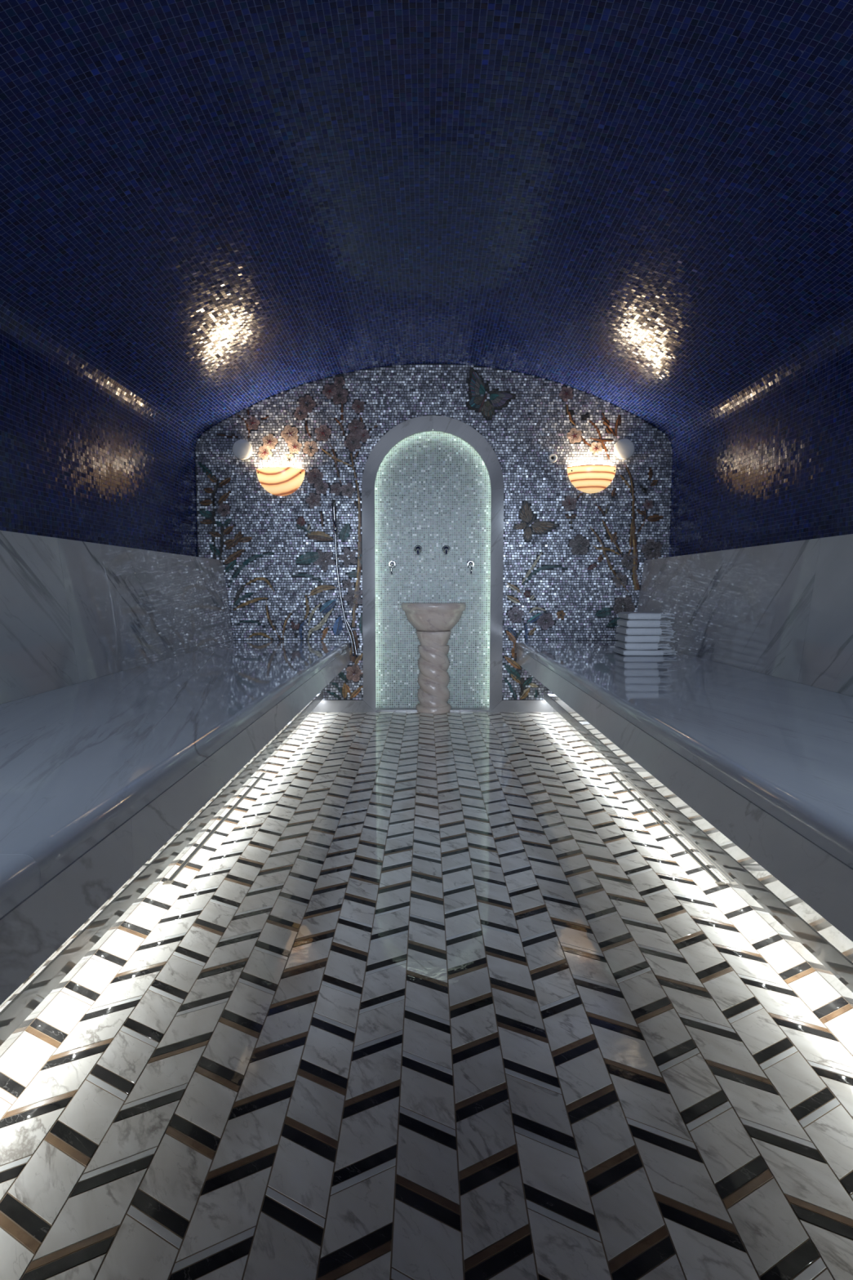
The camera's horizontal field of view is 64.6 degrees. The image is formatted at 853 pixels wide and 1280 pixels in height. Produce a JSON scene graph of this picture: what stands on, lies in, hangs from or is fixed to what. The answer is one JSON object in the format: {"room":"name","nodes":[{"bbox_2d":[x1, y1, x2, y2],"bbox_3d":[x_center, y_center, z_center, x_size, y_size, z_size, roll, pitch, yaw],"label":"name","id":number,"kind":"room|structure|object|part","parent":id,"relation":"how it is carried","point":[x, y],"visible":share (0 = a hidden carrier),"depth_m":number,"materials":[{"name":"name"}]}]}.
{"room":"spa","nodes":[
{"label":"spa","id":0,"kind":"room"},
{"bbox_2d":[0,338,197,556],"bbox_3d":[-1.732,-0.143,1.502,0.152,1.876,6.818,0,4,0],"label":"wall","id":1,"kind":"structure","parent":0,"point":[75,465],"depth_m":3.25,"materials":[{"name":"blue tile"}]},
{"bbox_2d":[0,711,852,1279],"bbox_3d":[0.050,0.788,1.825,3.562,0.030,7.318,0,4,0],"label":"floor","id":2,"kind":"structure","parent":0,"point":[438,997],"depth_m":1.33,"materials":[{"name":"white tile"}]},
{"bbox_2d":[0,530,350,1057],"bbox_3d":[-1.107,0.240,1.530,1.095,1.112,6.806,0,4,0],"label":"bench","id":3,"kind":"object","parent":2,"relation":"on","point":[130,702],"visible":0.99,"depth_m":2.18,"materials":[{"name":"white stone"}]},
{"bbox_3d":[-1.532,-0.032,1.622,0.245,0.583,2.199,0,4,0],"label":"backrest panel","id":4,"kind":"part","parent":3,"relation":"part of","materials":[{"name":"stone"}]},
{"bbox_3d":[-0.575,0.515,-0.284,0.030,0.111,3.146,0,4,0],"label":"panel","id":5,"kind":"part","parent":3,"relation":"part of","materials":[{"name":"stone"}]},
{"bbox_3d":[-1.532,-0.202,3.811,0.245,0.583,2.189,0,4,0],"label":"backrest panel","id":6,"kind":"part","parent":3,"relation":"part of","materials":[{"name":"stone"}]},
{"bbox_3d":[-0.846,0.612,1.559,0.030,0.367,6.806,0,4,0],"label":"panel","id":7,"kind":"part","parent":3,"relation":"part of","materials":[{"name":"stone"}]},
{"bbox_2d":[0,691,323,1045],"bbox_3d":[-0.793,0.665,1.557,0.074,0.054,6.794,0,4,0],"label":"light strip","id":8,"kind":"object","parent":3,"relation":"attached to","point":[21,1006],"visible":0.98,"depth_m":1.66,"materials":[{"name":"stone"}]},
{"bbox_3d":[-0.575,0.328,2.132,0.030,0.111,1.699,0,4,0],"label":"panel","id":9,"kind":"part","parent":3,"relation":"part of","materials":[{"name":"stone"}]},
{"bbox_3d":[-0.575,0.186,3.956,0.030,0.111,1.960,0,4,0],"label":"panel","id":10,"kind":"part","parent":3,"relation":"part of","materials":[{"name":"stone"}]},
{"bbox_2d":[162,772,266,884],"bbox_3d":[-0.800,0.705,2.708,0.028,0.005,1.259,0,4,0],"label":"drain","id":11,"kind":"object","parent":2,"relation":"on","point":[171,880],"visible":1,"depth_m":2.48,"materials":[{"name":"silver metal"}]},
{"bbox_3d":[-0.800,0.752,2.091,0.028,0.005,0.020,0,4,0],"label":"plate","id":12,"kind":"part","parent":11,"relation":"part of","materials":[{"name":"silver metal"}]},
{"bbox_2d":[608,772,727,885],"bbox_3d":[0.909,0.705,2.704,0.028,0.005,1.267,0,4,0],"label":"drain","id":13,"kind":"object","parent":2,"relation":"on","point":[717,881],"visible":1,"depth_m":2.48,"materials":[{"name":"silver metal"}]},
{"bbox_3d":[0.909,0.753,2.083,0.028,0.005,0.020,0,4,0],"label":"plate","id":14,"kind":"part","parent":13,"relation":"part of","materials":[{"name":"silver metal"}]},
{"bbox_2d":[516,533,852,1006],"bbox_3d":[1.207,0.240,1.530,1.095,1.112,6.806,0,4,0],"label":"bench","id":15,"kind":"object","parent":2,"relation":"on","point":[746,731],"visible":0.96,"depth_m":2.41,"materials":[{"name":"white stone"}]},
{"bbox_3d":[0.675,0.200,3.782,0.030,0.111,2.310,0,4,0],"label":"panel","id":16,"kind":"part","parent":15,"relation":"part of","materials":[{"name":"stone"}]},
{"bbox_2d":[613,647,677,655],"bbox_3d":[1.264,0.067,3.895,0.312,0.032,0.208,0,4,0],"label":"towel","id":17,"kind":"object","parent":15,"relation":"on","point":[660,651],"visible":0.91,"depth_m":3.80,"materials":[{"name":"grey fabric"}]},
{"bbox_2d":[615,640,672,649],"bbox_3d":[1.254,0.030,3.894,0.270,0.038,0.203,0,4,0],"label":"towel","id":18,"kind":"object","parent":17,"relation":"on","point":[628,646],"visible":0.94,"depth_m":3.80,"materials":[{"name":"grey fabric"}]},
{"bbox_2d":[615,633,675,642],"bbox_3d":[1.256,-0.011,3.890,0.278,0.042,0.210,0,4,0],"label":"towel","id":19,"kind":"object","parent":18,"relation":"on","point":[623,637],"visible":0.98,"depth_m":3.80,"materials":[{"name":"grey fabric"}]},
{"bbox_2d":[616,626,675,635],"bbox_3d":[1.262,-0.054,3.885,0.284,0.041,0.224,0,4,0],"label":"towel","id":20,"kind":"object","parent":19,"relation":"on","point":[620,629],"visible":0.96,"depth_m":3.79,"materials":[{"name":"grey fabric"}]},
{"bbox_2d":[617,618,674,627],"bbox_3d":[1.260,-0.097,3.879,0.271,0.043,0.210,0,4,0],"label":"towel","id":21,"kind":"object","parent":20,"relation":"on","point":[621,622],"visible":0.99,"depth_m":3.79,"materials":[{"name":"grey fabric"}]},
{"bbox_2d":[617,612,675,619],"bbox_3d":[1.265,-0.139,3.876,0.268,0.038,0.209,0,4,0],"label":"towel","id":22,"kind":"object","parent":21,"relation":"on","point":[628,615],"visible":1,"depth_m":3.79,"materials":[{"name":"grey fabric"}]},
{"bbox_2d":[543,691,852,992],"bbox_3d":[0.893,0.665,1.557,0.074,0.054,6.794,0,4,0],"label":"light strip","id":23,"kind":"object","parent":15,"relation":"attached to","point":[830,957],"visible":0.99,"depth_m":1.85,"materials":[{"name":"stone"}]},
{"bbox_3d":[0.946,0.612,1.559,0.030,0.367,6.806,0,4,0],"label":"panel","id":24,"kind":"part","parent":15,"relation":"part of","materials":[{"name":"stone"}]},
{"bbox_3d":[0.675,0.353,1.808,0.030,0.111,1.649,0,4,0],"label":"panel","id":25,"kind":"part","parent":15,"relation":"part of","materials":[{"name":"stone"}]},
{"bbox_3d":[1.632,-0.202,3.811,0.245,0.583,2.189,0,4,0],"label":"backrest panel","id":26,"kind":"part","parent":15,"relation":"part of","materials":[{"name":"stone"}]},
{"bbox_3d":[1.632,-0.032,1.622,0.245,0.583,2.199,0,4,0],"label":"backrest panel","id":27,"kind":"part","parent":15,"relation":"part of","materials":[{"name":"stone"}]},
{"bbox_2d":[0,0,852,452],"bbox_3d":[0.050,-1.427,1.403,3.518,0.699,6.818,0,4,0],"label":"ceiling","id":28,"kind":"structure","parent":0,"point":[211,211],"depth_m":2.48,"materials":[{"name":"blue tile"}]},
{"bbox_2d":[195,363,671,699],"bbox_3d":[0.050,-0.853,5.014,3.615,2.750,0.306,0,4,0],"label":"wall","id":29,"kind":"structure","parent":0,"point":[574,559],"depth_m":4.86,"materials":[{"name":"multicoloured tile"}]},
{"bbox_2d":[231,439,252,459],"bbox_3d":[-1.304,-1.350,4.795,0.142,0.142,0.070,0,4,0],"label":"round wall fixture","id":30,"kind":"object","parent":29,"relation":"attached to","point":[242,449],"visible":1,"depth_m":4.76,"materials":[{"name":"grey ceramic"}]},
{"bbox_2d":[256,466,305,496],"bbox_3d":[-1.043,-1.129,4.782,0.346,0.201,0.115,0,4,0],"label":"wall sconce","id":31,"kind":"object","parent":29,"relation":"attached to","point":[277,481],"visible":1,"depth_m":4.76,"materials":[{"name":"yellow glass"}]},
{"bbox_2d":[313,699,375,712],"bbox_3d":[-0.603,0.486,4.962,0.457,0.089,0.016,0,4,0],"label":"baseboard","id":32,"kind":"structure","parent":29,"relation":"attached to","point":[325,705],"depth_m":4.96,"materials":[{"name":"stone"}]},
{"bbox_2d":[332,499,357,657],"bbox_3d":[-0.587,-0.439,4.869,0.175,1.129,0.061,0,4,0],"label":"shower","id":33,"kind":"object","parent":29,"relation":"attached to","point":[335,529],"visible":1,"depth_m":4.85,"materials":[{"name":"silver metal"}]},
{"bbox_2d":[374,431,490,707],"bbox_3d":[0.045,-0.521,5.046,1.006,2.144,0.104,0,4,0],"label":"wall niche","id":34,"kind":"object","parent":29,"relation":"in","point":[433,488],"visible":0.77,"depth_m":4.99,"materials":[{"name":"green tile"}]},
{"bbox_2d":[387,560,396,573],"bbox_3d":[-0.254,-0.537,4.968,0.062,0.104,0.065,0,4,0],"label":"tap","id":35,"kind":"object","parent":34,"relation":"attached to","point":[392,564],"visible":1,"depth_m":4.98,"materials":[{"name":"silver metal"}]},
{"bbox_2d":[413,545,422,554],"bbox_3d":[-0.062,-0.660,4.934,0.060,0.075,0.113,0,4,0],"label":"tap","id":36,"kind":"object","parent":34,"relation":"attached to","point":[418,548],"visible":1,"depth_m":4.94,"materials":[{"name":"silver metal"}]},
{"bbox_2d":[442,545,449,554],"bbox_3d":[0.145,-0.660,4.934,0.060,0.075,0.113,0,4,0],"label":"tap","id":37,"kind":"object","parent":34,"relation":"attached to","point":[446,548],"visible":1,"depth_m":4.94,"materials":[{"name":"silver metal"}]},
{"bbox_2d":[466,560,475,573],"bbox_3d":[0.326,-0.539,4.968,0.062,0.104,0.065,0,4,0],"label":"tap","id":38,"kind":"object","parent":34,"relation":"attached to","point":[470,563],"visible":1,"depth_m":4.98,"materials":[{"name":"silver metal"}]},
{"bbox_2d":[361,415,503,711],"bbox_3d":[0.045,-0.535,4.908,1.020,2.134,0.066,0,4,0],"label":"arch frame","id":39,"kind":"object","parent":29,"relation":"attached to","point":[455,427],"visible":1,"depth_m":4.86,"materials":[{"name":"grey"}]},
{"bbox_2d":[376,707,488,711],"bbox_3d":[0.045,0.520,5.032,0.906,0.014,0.093,0,4,0],"label":"sill","id":40,"kind":"structure","parent":29,"relation":"attached to","point":[378,709],"depth_m":4.99,"materials":[{"name":"stone"}]},
{"bbox_2d":[401,602,466,713],"bbox_3d":[0.053,0.132,4.905,0.479,0.804,0.278,0,4,0],"label":"basin","id":41,"kind":"object","parent":40,"relation":"on","point":[433,623],"visible":1,"depth_m":4.90,"materials":[{"name":"white stone"}]},
{"bbox_3d":[0.053,-0.166,4.882,0.479,0.207,0.278,0,4,0],"label":"bowl","id":42,"kind":"part","parent":41,"relation":"part of","materials":[{"name":"stone"}]},
{"bbox_2d":[489,699,553,712],"bbox_3d":[0.698,0.486,4.962,0.467,0.089,0.016,0,4,0],"label":"baseboard","id":43,"kind":"structure","parent":29,"relation":"attached to","point":[504,705],"depth_m":4.96,"materials":[{"name":"stone"}]},
{"bbox_2d":[547,453,557,462],"bbox_3d":[0.902,-1.301,4.823,0.068,0.068,0.022,0,4,0],"label":"round sensor","id":44,"kind":"object","parent":29,"relation":"attached to","point":[553,457],"visible":1,"depth_m":4.82,"materials":[{"name":"grey ceramic"}]},
{"bbox_2d":[567,464,616,493],"bbox_3d":[1.181,-1.147,4.780,0.349,0.197,0.115,0,4,0],"label":"wall sconce","id":45,"kind":"object","parent":29,"relation":"attached to","point":[592,478],"visible":1,"depth_m":4.76,"materials":[{"name":"yellow glass"}]},
{"bbox_2d":[613,438,635,459],"bbox_3d":[1.401,-1.354,4.795,0.146,0.146,0.070,0,4,0],"label":"round wall fixture","id":46,"kind":"object","parent":29,"relation":"attached to","point":[624,449],"visible":1,"depth_m":4.76,"materials":[{"name":"grey ceramic"}]},
{"bbox_2d":[669,353,852,556],"bbox_3d":[1.832,-0.143,1.502,0.152,1.876,6.818,0,4,0],"label":"wall","id":47,"kind":"structure","parent":0,"point":[780,470],"depth_m":3.41,"materials":[{"name":"blue tile"}]}
]}

